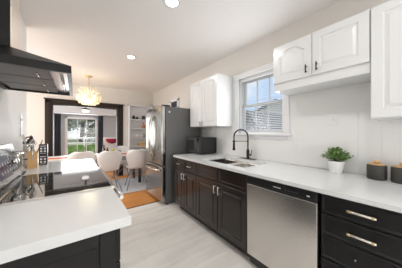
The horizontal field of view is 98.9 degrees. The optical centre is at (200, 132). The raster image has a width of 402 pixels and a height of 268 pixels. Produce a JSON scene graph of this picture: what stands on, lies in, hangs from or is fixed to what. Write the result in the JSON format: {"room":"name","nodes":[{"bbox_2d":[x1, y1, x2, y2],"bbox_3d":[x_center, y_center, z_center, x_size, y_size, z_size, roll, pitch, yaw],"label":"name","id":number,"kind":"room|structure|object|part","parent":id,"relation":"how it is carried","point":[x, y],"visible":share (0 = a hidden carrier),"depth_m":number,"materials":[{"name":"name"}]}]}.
{"room":"kitchen","nodes":[
{"label":"kitchen","id":0,"kind":"room"},
{"bbox_2d":[0,13,26,150],"bbox_3d":[-0.545,-0.005,-0.170,0.120,2.590,5.570,0,0,-36],"label":"wall","id":1,"kind":"structure","parent":0,"point":[13,103],"depth_m":1.69,"materials":[{"name":"white paint"}]},
{"bbox_2d":[0,0,72,95],"bbox_3d":[-1.220,-0.828,1.245,0.461,0.943,0.820,0,0,-36],"label":"range hood","id":2,"kind":"object","parent":1,"relation":"attached to","point":[20,70],"visible":1,"depth_m":1.10,"materials":[{"name":"black metal"}]},
{"bbox_3d":[-1.282,-0.925,1.187,0.004,0.746,0.210,0,0,-36],"label":"plate","id":3,"kind":"part","parent":2,"relation":"part of","materials":[{"name":"silver metal"}]},
{"bbox_2d":[53,114,115,165],"bbox_3d":[-4.548,0.140,6.040,4.400,2.300,0.120,0,0,-36],"label":"wall","id":4,"kind":"structure","parent":0,"point":[109,122],"depth_m":6.43,"materials":[{"name":"grey paint"}]},
{"bbox_2d":[65,116,97,155],"bbox_3d":[-4.277,0.175,6.176,1.060,1.450,0.180,0,0,-36],"label":"window","id":5,"kind":"structure","parent":4,"relation":"in","point":[66,117],"depth_m":6.12,"materials":[{"name":"white wood"}]},
{"bbox_2d":[53,105,115,116],"bbox_3d":[-4.099,-0.820,6.103,3.600,0.380,0.290,0,0,-36],"label":"ceiling","id":6,"kind":"structure","parent":4,"relation":"attached to","point":[56,109],"depth_m":5.92,"materials":[{"name":"white paint"}]},
{"bbox_3d":[-4.237,-0.622,6.020,1.720,0.013,0.014,0,0,-36],"label":"curtain rod","id":7,"kind":"object","parent":4,"relation":"attached to","visible":0},
{"bbox_2d":[54,114,60,155],"bbox_3d":[-4.721,0.330,5.665,0.176,1.880,0.050,0,0,-36],"label":"curtain","id":8,"kind":"object","parent":7,"relation":"hanging from","point":[57,117],"visible":0.62,"depth_m":5.65,"materials":[{"name":"grey fabric"}]},
{"bbox_2d":[98,116,102,166],"bbox_3d":[-3.732,0.330,6.389,0.176,1.880,0.050,0,0,-36],"label":"curtain","id":9,"kind":"object","parent":7,"relation":"hanging from","point":[100,118],"visible":0.68,"depth_m":6.37,"materials":[{"name":"grey fabric"}]},
{"bbox_2d":[27,83,152,170],"bbox_3d":[-3.425,-0.005,4.507,4.400,2.590,0.120,0,0,-36],"label":"wall","id":10,"kind":"structure","parent":0,"point":[35,101],"depth_m":4.54,"materials":[{"name":"white paint"}]},
{"bbox_2d":[43,97,123,175],"bbox_3d":[-3.096,0.225,4.721,1.805,2.130,0.185,0,0,-36],"label":"trim","id":11,"kind":"structure","parent":10,"relation":"attached to","point":[49,102],"depth_m":4.44,"materials":[{"name":"black wood"}]},
{"bbox_2d":[123,168,145,174],"bbox_3d":[-3.344,1.225,4.481,4.300,0.130,0.018,0,0,-36],"label":"baseboard","id":12,"kind":"structure","parent":10,"relation":"attached to","point":[143,169],"depth_m":5.32,"materials":[{"name":"white"}]},
{"bbox_2d":[127,104,153,171],"bbox_3d":[-1.895,0.175,5.430,0.760,2.030,0.200,0,0,-36],"label":"wall shelves","id":13,"kind":"object","parent":10,"relation":"attached to","point":[133,125],"visible":0.59,"depth_m":5.40,"materials":[{"name":"white wood"}]},
{"bbox_2d":[20,0,338,93],"bbox_3d":[-0.954,-1.350,1.235,4.520,0.100,8.320,0,0,-36],"label":"ceiling","id":14,"kind":"structure","parent":0,"point":[95,38],"depth_m":2.26,"materials":[{"name":"white paint"}]},
{"bbox_2d":[76,75,101,105],"bbox_3d":[-2.578,-0.967,3.962,0.498,0.664,0.500,0,0,-36],"label":"chandelier","id":15,"kind":"object","parent":14,"relation":"hanging from","point":[91,99],"visible":1,"depth_m":3.85,"materials":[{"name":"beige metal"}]},
{"bbox_2d":[126,55,135,58],"bbox_3d":[-1.204,-1.296,2.961,0.176,0.008,0.176,0,0,-36],"label":"recessed light","id":16,"kind":"object","parent":14,"relation":"in","point":[127,56],"visible":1,"depth_m":2.95,"materials":[{"name":"white"}]},
{"bbox_2d":[163,0,180,8],"bbox_3d":[-0.288,-1.296,1.714,0.176,0.008,0.176,0,0,-36],"label":"recessed light","id":17,"kind":"object","parent":14,"relation":"in","point":[173,4],"visible":1,"depth_m":1.73,"materials":[{"name":"white"}]},
{"bbox_2d":[108,172,257,267],"bbox_3d":[-0.954,1.340,1.235,4.520,0.100,8.320,0,0,-36],"label":"floor","id":18,"kind":"structure","parent":0,"point":[159,234],"depth_m":2.04,"materials":[{"name":"white wood"}]},
{"bbox_2d":[0,228,119,267],"bbox_3d":[-0.752,0.857,0.794,0.681,0.866,0.473,0,0,-36],"label":"base cabinet","id":19,"kind":"object","parent":18,"relation":"on","point":[101,250],"visible":0.47,"depth_m":0.70,"materials":[{"name":"black wood"}]},
{"bbox_2d":[0,188,130,263],"bbox_3d":[-0.743,0.401,0.784,0.687,0.042,0.503,0,0,-36],"label":"countertop","id":20,"kind":"structure","parent":19,"relation":"on","point":[32,227],"depth_m":0.74,"materials":[{"name":"white stone"}]},
{"bbox_3d":[-0.515,0.510,0.974,0.020,0.160,0.453,0,0,-36],"label":"drawer","id":21,"kind":"part","parent":19,"relation":"part of","materials":[{"name":"black wood"}]},
{"bbox_2d":[0,144,123,206],"bbox_3d":[-1.093,0.672,1.332,0.761,1.155,0.790,0,0,-36],"label":"range","id":22,"kind":"object","parent":18,"relation":"on","point":[15,187],"visible":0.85,"depth_m":1.23,"materials":[{"name":"black glass"}]},
{"bbox_3d":[-1.493,0.241,1.367,0.040,0.120,0.140,0,0,-36],"label":"key panel","id":23,"kind":"part","parent":22,"relation":"part of","materials":[{"name":"silver plastic"}]},
{"bbox_2d":[0,168,110,203],"bbox_3d":[-1.088,0.381,1.335,0.602,0.018,0.782,0,0,-36],"label":"cooktop","id":24,"kind":"object","parent":22,"relation":"in","point":[32,187],"depth_m":1.21,"materials":[{"name":"black glass"}]},
{"bbox_3d":[-1.086,0.380,1.336,0.617,0.020,0.790,0,0,-36],"label":"trim","id":25,"kind":"part","parent":22,"relation":"part of","materials":[{"name":"silver metal"}]},
{"bbox_3d":[-0.812,0.470,1.537,0.065,0.028,0.750,0,0,-36],"label":"handle","id":26,"kind":"part","parent":22,"relation":"part of","materials":[{"name":"silver metal"}]},
{"bbox_2d":[112,175,145,193],"bbox_3d":[-2.239,1.284,3.944,2.850,0.012,1.290,0,0,-36],"label":"area rug","id":27,"kind":"object","parent":18,"relation":"on","point":[134,185],"visible":0.02,"depth_m":4.23,"materials":[{"name":"white carpet"}]},
{"bbox_2d":[67,151,95,161],"bbox_3d":[-2.471,0.825,3.576,0.481,0.904,0.498,0,0,-36],"label":"dining chair","id":28,"kind":"object","parent":27,"relation":"on","point":[89,154],"visible":0.2,"depth_m":3.38,"materials":[{"name":"white plastic"}]},
{"bbox_2d":[38,152,140,181],"bbox_3d":[-2.496,0.909,4.084,2.040,0.738,0.700,0,0,-36],"label":"dining table","id":29,"kind":"object","parent":27,"relation":"on","point":[123,155],"visible":0.18,"depth_m":4.15,"materials":[{"name":"white wood"}]},
{"bbox_2d":[48,157,67,159],"bbox_3d":[-2.996,0.537,3.582,0.340,0.006,0.240,0,0,-36],"label":"placemat","id":30,"kind":"object","parent":29,"relation":"on","point":[57,157],"visible":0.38,"depth_m":3.53,"materials":[{"name":"orange fabric"}]},
{"bbox_3d":[-1.578,0.924,4.422,0.060,0.706,0.060,0,0,-36],"label":"leg","id":31,"kind":"part","parent":29,"relation":"part of","materials":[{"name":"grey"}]},
{"bbox_2d":[97,150,121,190],"bbox_3d":[-2.001,0.825,3.722,0.481,0.904,0.498,0,0,-39],"label":"dining chair","id":32,"kind":"object","parent":27,"relation":"on","point":[108,161],"visible":0.77,"depth_m":3.56,"materials":[{"name":"white fabric"}]},
{"bbox_2d":[112,146,133,181],"bbox_3d":[-2.145,0.825,4.719,0.481,0.904,0.498,0,0,-42],"label":"dining chair","id":33,"kind":"object","parent":27,"relation":"on","point":[122,148],"visible":0.44,"depth_m":4.86,"materials":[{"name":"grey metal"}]},
{"bbox_2d":[125,149,146,189],"bbox_3d":[-1.515,0.825,4.029,0.481,0.904,0.498,0,0,-29],"label":"dining chair","id":34,"kind":"object","parent":27,"relation":"on","point":[135,159],"visible":0.95,"depth_m":3.85,"materials":[{"name":"white fabric"}]},
{"bbox_2d":[126,200,158,208],"bbox_3d":[-1.215,1.287,2.928,2.700,0.006,0.040,0,0,-36],"label":"floor threshold strip","id":35,"kind":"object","parent":18,"relation":"on","point":[158,200],"depth_m":3.07,"materials":[{"name":"brown wood"}]},
{"bbox_2d":[145,105,199,204],"bbox_3d":[-0.622,0.397,3.546,0.932,1.787,0.803,0,0,-36],"label":"refrigerator","id":36,"kind":"object","parent":18,"relation":"on","point":[167,127],"visible":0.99,"depth_m":3.15,"materials":[{"name":"grey paint"}]},
{"bbox_3d":[-1.014,0.058,3.510,0.082,1.065,0.398,0,0,-36],"label":"door","id":37,"kind":"part","parent":36,"relation":"part of","materials":[{"name":"silver metal"}]},
{"bbox_3d":[-0.984,0.060,3.339,0.102,0.796,0.034,0,0,-36],"label":"handle","id":38,"kind":"part","parent":36,"relation":"part of","materials":[{"name":"silver metal"}]},
{"bbox_3d":[-0.931,0.060,3.266,0.102,0.796,0.034,0,0,-36],"label":"handle","id":39,"kind":"part","parent":36,"relation":"part of","materials":[{"name":"silver metal"}]},
{"bbox_3d":[-0.958,0.670,3.302,0.101,0.034,0.698,0,0,-36],"label":"handle","id":40,"kind":"part","parent":36,"relation":"part of","materials":[{"name":"silver metal"}]},
{"bbox_3d":[-0.896,0.915,3.348,0.082,0.630,0.800,0,0,-36],"label":"freezer drawer","id":41,"kind":"part","parent":36,"relation":"part of","materials":[{"name":"silver metal"}]},
{"bbox_3d":[-0.777,0.058,3.186,0.082,1.065,0.398,0,0,-36],"label":"door","id":42,"kind":"part","parent":36,"relation":"part of","materials":[{"name":"silver metal"}]},
{"bbox_2d":[175,157,188,213],"bbox_3d":[-0.071,0.851,2.986,0.765,0.879,0.296,0,0,-36],"label":"base cabinet","id":43,"kind":"object","parent":18,"relation":"on","point":[179,163],"visible":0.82,"depth_m":2.78,"materials":[{"name":"brown wood"}]},
{"bbox_3d":[-0.343,0.504,2.786,0.020,0.172,0.291,0,0,-36],"label":"drawer","id":44,"kind":"part","parent":43,"relation":"part of","materials":[{"name":"brown wood"}]},
{"bbox_3d":[-0.343,0.887,2.786,0.020,0.575,0.291,0,0,-36],"label":"door","id":45,"kind":"part","parent":43,"relation":"part of","materials":[{"name":"brown wood"}]},
{"bbox_2d":[183,158,224,222],"bbox_3d":[0.114,0.851,2.733,0.765,0.879,0.322,0,0,-36],"label":"base cabinet","id":46,"kind":"object","parent":18,"relation":"on","point":[189,176],"visible":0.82,"depth_m":2.53,"materials":[{"name":"brown wood"}]},
{"bbox_3d":[-0.158,0.504,2.534,0.020,0.172,0.317,0,0,-36],"label":"drawer","id":47,"kind":"part","parent":46,"relation":"part of","materials":[{"name":"brown wood"}]},
{"bbox_3d":[-0.158,0.887,2.534,0.020,0.575,0.317,0,0,-36],"label":"door","id":48,"kind":"part","parent":46,"relation":"part of","materials":[{"name":"brown wood"}]},
{"bbox_2d":[196,159,249,257],"bbox_3d":[0.471,0.851,2.247,0.764,0.879,0.876,0,0,-36],"label":"base cabinet","id":49,"kind":"object","parent":18,"relation":"on","point":[221,194],"visible":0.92,"depth_m":1.96,"materials":[{"name":"brown wood"}]},
{"bbox_3d":[0.070,0.504,2.223,0.020,0.172,0.436,0,0,-36],"label":"drawer","id":50,"kind":"part","parent":49,"relation":"part of","materials":[{"name":"brown wood"}]},
{"bbox_3d":[0.070,0.887,2.223,0.020,0.575,0.436,0,0,-36],"label":"door","id":51,"kind":"part","parent":49,"relation":"part of","materials":[{"name":"brown wood"}]},
{"bbox_3d":[0.330,0.504,1.868,0.020,0.172,0.425,0,0,-36],"label":"drawer","id":52,"kind":"part","parent":49,"relation":"part of","materials":[{"name":"brown wood"}]},
{"bbox_3d":[0.330,0.887,1.868,0.020,0.575,0.425,0,0,-36],"label":"door","id":53,"kind":"part","parent":49,"relation":"part of","materials":[{"name":"brown wood"}]},
{"bbox_2d":[173,153,401,212],"bbox_3d":[0.775,0.395,1.848,0.764,0.029,3.165,0,0,-36],"label":"countertop","id":54,"kind":"structure","parent":49,"relation":"on","point":[387,194],"depth_m":1.39,"materials":[{"name":"white stone"}]},
{"bbox_2d":[186,137,216,154],"bbox_3d":[-0.012,0.232,3.174,0.408,0.294,0.445,0,0,-36],"label":"microwave","id":55,"kind":"object","parent":54,"relation":"on","point":[197,145],"visible":1,"depth_m":3.02,"materials":[{"name":"black plastic"}]},
{"bbox_3d":[-0.178,0.227,3.119,0.019,0.279,0.333,0,0,-36],"label":"door","id":56,"kind":"part","parent":55,"relation":"part of","materials":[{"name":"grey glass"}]},
{"bbox_2d":[212,158,260,167],"bbox_3d":[0.416,0.507,2.300,0.490,0.196,0.820,0,0,-36],"label":"sink","id":57,"kind":"object","parent":54,"relation":"in","point":[243,164],"visible":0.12,"depth_m":2.35,"materials":[{"name":"silver metal"}]},
{"bbox_3d":[0.307,0.508,2.450,0.430,0.194,0.390,0,0,-36],"label":"bowl","id":58,"kind":"part","parent":57,"relation":"part of","materials":[{"name":"silver metal"}]},
{"bbox_3d":[0.543,0.508,2.127,0.430,0.194,0.330,0,0,-36],"label":"bowl","id":59,"kind":"part","parent":57,"relation":"part of","materials":[{"name":"silver metal"}]},
{"bbox_2d":[232,129,255,159],"bbox_3d":[0.610,0.164,2.440,0.212,0.431,0.267,0,0,-36],"label":"kitchen faucet","id":60,"kind":"object","parent":54,"relation":"on","point":[234,141],"visible":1,"depth_m":2.47,"materials":[{"name":"black metal"}]},
{"bbox_2d":[320,147,353,173],"bbox_3d":[1.274,0.255,1.617,0.203,0.249,0.238,0,0,-36],"label":"potted plant","id":61,"kind":"object","parent":54,"relation":"on","point":[335,165],"visible":1,"depth_m":1.60,"materials":[{"name":"green plant"}]},
{"bbox_3d":[1.278,0.324,1.631,0.138,0.112,0.138,0,0,-36],"label":"pot","id":62,"kind":"part","parent":61,"relation":"part of","materials":[{"name":"white ceramic"}]},
{"bbox_2d":[366,160,387,180],"bbox_3d":[1.433,0.303,1.403,0.120,0.152,0.120,0,0,-36],"label":"canister","id":63,"kind":"object","parent":54,"relation":"on","point":[378,171],"visible":1,"depth_m":1.36,"materials":[{"name":"grey ceramic"}]},
{"bbox_3d":[1.433,0.258,1.403,0.104,0.008,0.104,0,0,-36],"label":"lid","id":64,"kind":"part","parent":63,"relation":"part of","materials":[{"name":"brown wood"}]},
{"bbox_2d":[391,163,401,183],"bbox_3d":[1.514,0.303,1.292,0.120,0.152,0.120,0,0,-36],"label":"canister","id":65,"kind":"object","parent":54,"relation":"on","point":[396,170],"visible":1,"depth_m":1.28,"materials":[{"name":"grey ceramic"}]},
{"bbox_2d":[247,175,321,267],"bbox_3d":[0.909,0.851,1.638,0.717,0.878,0.604,0,0,-36],"label":"dishwasher","id":66,"kind":"object","parent":18,"relation":"on","point":[284,221],"visible":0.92,"depth_m":1.39,"materials":[{"name":"silver metal"}]},
{"bbox_3d":[0.641,0.454,1.441,0.041,0.076,0.600,0,0,-36],"label":"control panel","id":67,"kind":"part","parent":66,"relation":"part of","materials":[{"name":"black plastic"}]},
{"bbox_2d":[321,193,401,267],"bbox_3d":[1.224,0.851,1.213,0.771,0.879,0.427,0,0,-36],"label":"base cabinet","id":68,"kind":"object","parent":18,"relation":"on","point":[353,234],"visible":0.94,"depth_m":1.02,"materials":[{"name":"black wood"}]},
{"bbox_3d":[0.955,1.013,1.015,0.020,0.324,0.422,0,0,-36],"label":"drawer","id":69,"kind":"part","parent":68,"relation":"part of","materials":[{"name":"black wood"}]},
{"bbox_3d":[0.955,0.769,1.015,0.020,0.150,0.422,0,0,-36],"label":"drawer","id":70,"kind":"part","parent":68,"relation":"part of","materials":[{"name":"black wood"}]},
{"bbox_3d":[0.919,0.615,0.989,0.014,0.013,0.128,0,0,-36],"label":"handle","id":71,"kind":"part","parent":68,"relation":"part of","materials":[{"name":"silver metal"}]},
{"bbox_3d":[0.955,0.481,1.015,0.020,0.127,0.422,0,0,-36],"label":"drawer","id":72,"kind":"part","parent":68,"relation":"part of","materials":[{"name":"black wood"}]},
{"bbox_3d":[0.919,0.476,0.989,0.014,0.013,0.128,0,0,-36],"label":"handle","id":73,"kind":"part","parent":68,"relation":"part of","materials":[{"name":"silver metal"}]},
{"bbox_3d":[-1.603,0.857,1.956,0.681,0.866,0.809,0,0,-36],"label":"base cabinet","id":74,"kind":"object","parent":18,"relation":"on","visible":0},
{"bbox_2d":[24,159,97,174],"bbox_3d":[-1.615,0.401,1.973,0.685,0.042,0.858,0,0,-36],"label":"countertop","id":75,"kind":"structure","parent":74,"relation":"on","point":[54,166],"depth_m":1.92,"materials":[{"name":"white stone"}]},
{"bbox_2d":[15,151,27,174],"bbox_3d":[-1.633,0.274,1.539,0.115,0.211,0.153,0,0,-36],"label":"toaster","id":76,"kind":"object","parent":75,"relation":"on","point":[20,154],"visible":0.48,"depth_m":1.52,"materials":[{"name":"silver metal"}]},
{"bbox_2d":[23,136,34,166],"bbox_3d":[-1.918,0.211,1.905,0.110,0.336,0.133,0,0,-3],"label":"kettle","id":77,"kind":"object","parent":75,"relation":"on","point":[28,140],"visible":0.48,"depth_m":1.87,"materials":[{"name":"silver metal"}]},
{"bbox_2d":[27,151,37,168],"bbox_3d":[-1.804,0.290,1.840,0.072,0.180,0.072,0,0,-36],"label":"utensil holder","id":78,"kind":"object","parent":75,"relation":"on","point":[31,163],"visible":0.83,"depth_m":1.81,"materials":[{"name":"brown wood"}]},
{"bbox_2d":[21,135,28,151],"bbox_3d":[-1.815,0.191,1.808,0.060,0.340,0.094,0,0,27],"label":"spatula","id":79,"kind":"object","parent":78,"relation":"in","point":[23,136],"visible":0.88,"depth_m":1.78,"materials":[{"name":"silver metal"}]},
{"bbox_2d":[29,139,36,159],"bbox_3d":[-1.760,0.216,1.804,0.056,0.300,0.088,0,0,-36],"label":"whisk","id":80,"kind":"object","parent":78,"relation":"in","point":[32,143],"visible":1,"depth_m":1.80,"materials":[{"name":"silver metal"}]},
{"bbox_2d":[39,154,47,164],"bbox_3d":[-1.861,0.320,2.033,0.074,0.120,0.075,0,0,-36],"label":"box","id":81,"kind":"object","parent":75,"relation":"on","point":[43,159],"visible":0.92,"depth_m":2.00,"materials":[{"name":"black plastic"}]},
{"bbox_2d":[39,144,47,154],"bbox_3d":[-1.861,0.197,2.033,0.074,0.120,0.075,0,0,-36],"label":"box","id":82,"kind":"object","parent":81,"relation":"on","point":[43,149],"visible":0.94,"depth_m":2.00,"materials":[{"name":"black plastic"}]},
{"bbox_2d":[153,0,390,178],"bbox_3d":[0.821,-0.005,2.535,0.120,2.590,8.320,0,0,-36],"label":"wall","id":83,"kind":"structure","parent":0,"point":[259,53],"depth_m":2.43,"materials":[{"name":"white paint"}]},
{"bbox_2d":[170,98,178,107],"bbox_3d":[-0.697,-0.730,4.479,0.030,0.280,0.490,0,0,-36],"label":"window","id":84,"kind":"structure","parent":83,"relation":"in","point":[175,102],"depth_m":4.43,"materials":[{"name":"white"}]},
{"bbox_3d":[-0.692,-0.725,4.483,0.006,0.150,0.350,0,0,-36],"label":"pane","id":85,"kind":"part","parent":84,"relation":"part of","materials":[{"name":"grey"}]},
{"bbox_2d":[190,73,232,126],"bbox_3d":[0.143,-0.505,3.027,0.372,0.810,0.765,0,0,-36],"label":"upper cabinet","id":86,"kind":"object","parent":83,"relation":"attached to","point":[211,98],"visible":1,"depth_m":2.79,"materials":[{"name":"white paint"}]},
{"bbox_3d":[-0.087,-0.504,3.097,0.020,0.796,0.374,0,0,-36],"label":"door","id":87,"kind":"part","parent":86,"relation":"part of","materials":[{"name":"white paint"}]},
{"bbox_3d":[0.139,-0.504,2.789,0.020,0.796,0.379,0,0,-36],"label":"door","id":88,"kind":"part","parent":86,"relation":"part of","materials":[{"name":"white paint"}]},
{"bbox_2d":[240,70,282,132],"bbox_3d":[0.871,-0.410,2.466,0.120,0.840,0.710,0,0,-36],"label":"window","id":89,"kind":"structure","parent":83,"relation":"in","point":[242,85],"depth_m":2.55,"materials":[{"name":"white wood"}]},
{"bbox_2d":[241,71,281,131],"bbox_3d":[0.841,-0.411,2.445,0.034,0.794,0.666,0,0,-36],"label":"window blind","id":90,"kind":"object","parent":89,"relation":"attached to","point":[269,73],"visible":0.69,"depth_m":2.43,"materials":[{"name":"white plastic"}]},
{"bbox_3d":[0.841,-0.794,2.445,0.034,0.028,0.666,0,0,-36],"label":"head rail","id":91,"kind":"part","parent":90,"relation":"part of","materials":[{"name":"white plastic"}]},
{"bbox_3d":[0.876,-0.220,2.470,0.030,0.420,0.670,0,0,-36],"label":"sash","id":92,"kind":"part","parent":89,"relation":"part of","materials":[{"name":"white"}]},
{"bbox_3d":[0.903,-0.600,2.490,0.030,0.420,0.670,0,0,-36],"label":"sash","id":93,"kind":"part","parent":89,"relation":"part of","materials":[{"name":"white"}]},
{"bbox_2d":[234,62,288,132],"bbox_3d":[0.804,-0.453,2.421,0.026,0.925,0.885,0,0,-36],"label":"trim","id":94,"kind":"structure","parent":83,"relation":"attached to","point":[269,66],"depth_m":2.43,"materials":[{"name":"white"}]},
{"bbox_2d":[232,133,291,139],"bbox_3d":[0.793,0.048,2.416,0.065,0.075,0.920,0,0,-36],"label":"trim","id":95,"kind":"structure","parent":83,"relation":"attached to","point":[237,135],"depth_m":2.30,"materials":[{"name":"white"}]},
{"bbox_2d":[203,76,401,177],"bbox_3d":[1.046,-0.271,2.118,0.008,1.298,3.379,0,0,-36],"label":"backsplash","id":96,"kind":"structure","parent":83,"relation":"attached to","point":[368,139],"depth_m":1.77,"materials":[{"name":"white tile"}]},
{"bbox_2d":[273,9,370,95],"bbox_3d":[1.140,-0.682,1.667,0.372,0.475,0.766,0,0,-36],"label":"upper cabinet","id":97,"kind":"object","parent":83,"relation":"attached to","point":[338,54],"visible":0.97,"depth_m":1.50,"materials":[{"name":"white paint"}]},
{"bbox_3d":[0.910,-0.719,1.736,0.020,0.386,0.376,0,0,-36],"label":"door","id":98,"kind":"part","parent":97,"relation":"part of","materials":[{"name":"white paint"}]},
{"bbox_3d":[1.136,-0.719,1.427,0.020,0.386,0.378,0,0,-36],"label":"door","id":99,"kind":"part","parent":97,"relation":"part of","materials":[{"name":"white paint"}]},
{"bbox_2d":[329,114,336,124],"bbox_3d":[1.321,-0.130,1.724,0.014,0.116,0.072,0,0,-36],"label":"light switch","id":100,"kind":"object","parent":83,"relation":"attached to","point":[332,117],"visible":1,"depth_m":1.72,"materials":[{"name":"white plastic"}]},
{"bbox_2d":[371,0,401,120],"bbox_3d":[1.600,-0.510,1.039,0.372,0.820,0.786,0,0,-36],"label":"upper cabinet","id":101,"kind":"object","parent":83,"relation":"attached to","point":[386,18],"visible":1,"depth_m":1.20,"materials":[{"name":"white paint"}]},
{"bbox_3d":[-3.968,1.340,5.349,4.520,0.100,1.880,0,0,-36],"label":"floor","id":102,"kind":"structure","parent":0,"visible":0},
{"bbox_2d":[103,137,115,150],"bbox_3d":[-3.129,0.730,6.082,0.560,1.120,0.548,0,0,-36],"label":"armchair","id":103,"kind":"object","parent":102,"relation":"on","point":[110,146],"visible":0.12,"depth_m":6.21,"materials":[{"name":"grey fabric"}]},
{"bbox_2d":[106,139,115,143],"bbox_3d":[-3.185,0.309,6.158,0.400,0.171,0.140,0,0,-36],"label":"throw pillow","id":104,"kind":"object","parent":103,"relation":"on","point":[111,141],"visible":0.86,"depth_m":6.09,"materials":[{"name":"red fabric"}]},
{"label":"outside","id":105,"kind":"structure","parent":0,"visible":0},
{"bbox_2d":[68,139,93,154],"bbox_3d":[-7.195,1.665,18.282,70.000,0.250,62.000,0,0,-36],"label":"ground","id":106,"kind":"structure","parent":105,"point":[69,140],"depth_m":25.29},
{"bbox_2d":[68,119,79,130],"bbox_3d":[-13.678,-0.771,16.292,4.104,4.652,4.288,0,0,-36],"label":"tree","id":107,"kind":"object","parent":106,"relation":"on","point":[71,120],"visible":0.02,"depth_m":16.22,"materials":[{"name":"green plant"}]},
{"bbox_2d":[68,143,85,154],"bbox_3d":[-7.628,1.097,10.545,0.930,0.907,0.864,0,0,-36],"label":"shrub","id":108,"kind":"object","parent":106,"relation":"on","point":[82,148],"visible":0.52,"depth_m":10.44,"materials":[{"name":"green plant"}]},
{"bbox_2d":[68,119,92,141],"bbox_3d":[-18.864,-1.822,27.087,4.943,6.751,6.155,0,0,33],"label":"tree","id":109,"kind":"object","parent":106,"relation":"on","point":[82,122],"visible":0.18,"depth_m":26.89,"materials":[{"name":"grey plant"}]},
{"bbox_3d":[-18.864,-2.647,27.087,4.943,5.100,6.155,0,0,33],"label":"crown","id":110,"kind":"part","parent":109,"relation":"part of","materials":[{"name":"green plant"}]},
{"bbox_2d":[68,137,94,146],"bbox_3d":[-8.591,0.940,14.774,9.700,1.200,0.110,0,0,-36],"label":"fence","id":111,"kind":"object","parent":106,"relation":"on","point":[83,138],"visible":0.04,"depth_m":13.88,"materials":[{"name":"white paint"}]},
{"bbox_3d":[-8.568,0.440,14.741,9.600,0.100,0.030,0,0,-36],"label":"rail","id":112,"kind":"part","parent":111,"relation":"part of","materials":[{"name":"white paint"}]},
{"bbox_3d":[-8.568,0.840,14.741,9.600,0.100,0.030,0,0,-36],"label":"rail","id":113,"kind":"part","parent":111,"relation":"part of","materials":[{"name":"white paint"}]},
{"bbox_2d":[84,119,94,146],"bbox_3d":[-10.189,-0.194,16.457,2.015,3.486,2.204,0,0,-19],"label":"tree","id":114,"kind":"object","parent":106,"relation":"on","point":[91,129],"visible":0.27,"depth_m":16.40,"materials":[{"name":"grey plant"}]},
{"bbox_2d":[87,142,94,152],"bbox_3d":[-6.857,1.093,11.089,0.946,0.945,0.902,0,0,-36],"label":"shrub","id":115,"kind":"object","parent":106,"relation":"on","point":[92,145],"visible":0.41,"depth_m":10.81,"materials":[{"name":"green plant"}]},
{"bbox_2d":[246,110,281,129],"bbox_3d":[3.540,0.295,8.451,4.000,2.490,2.250,0,0,-36],"label":"house","id":116,"kind":"structure","parent":106,"relation":"on","point":[280,119],"depth_m":7.53,"materials":[{"name":"grey stone"}]},
{"bbox_2d":[257,99,281,113],"bbox_3d":[8.583,-0.655,16.204,5.700,4.390,7.700,0,0,-36],"label":"house","id":117,"kind":"structure","parent":106,"relation":"on","point":[280,104],"depth_m":15.02,"materials":[{"name":"white"}]}
]}

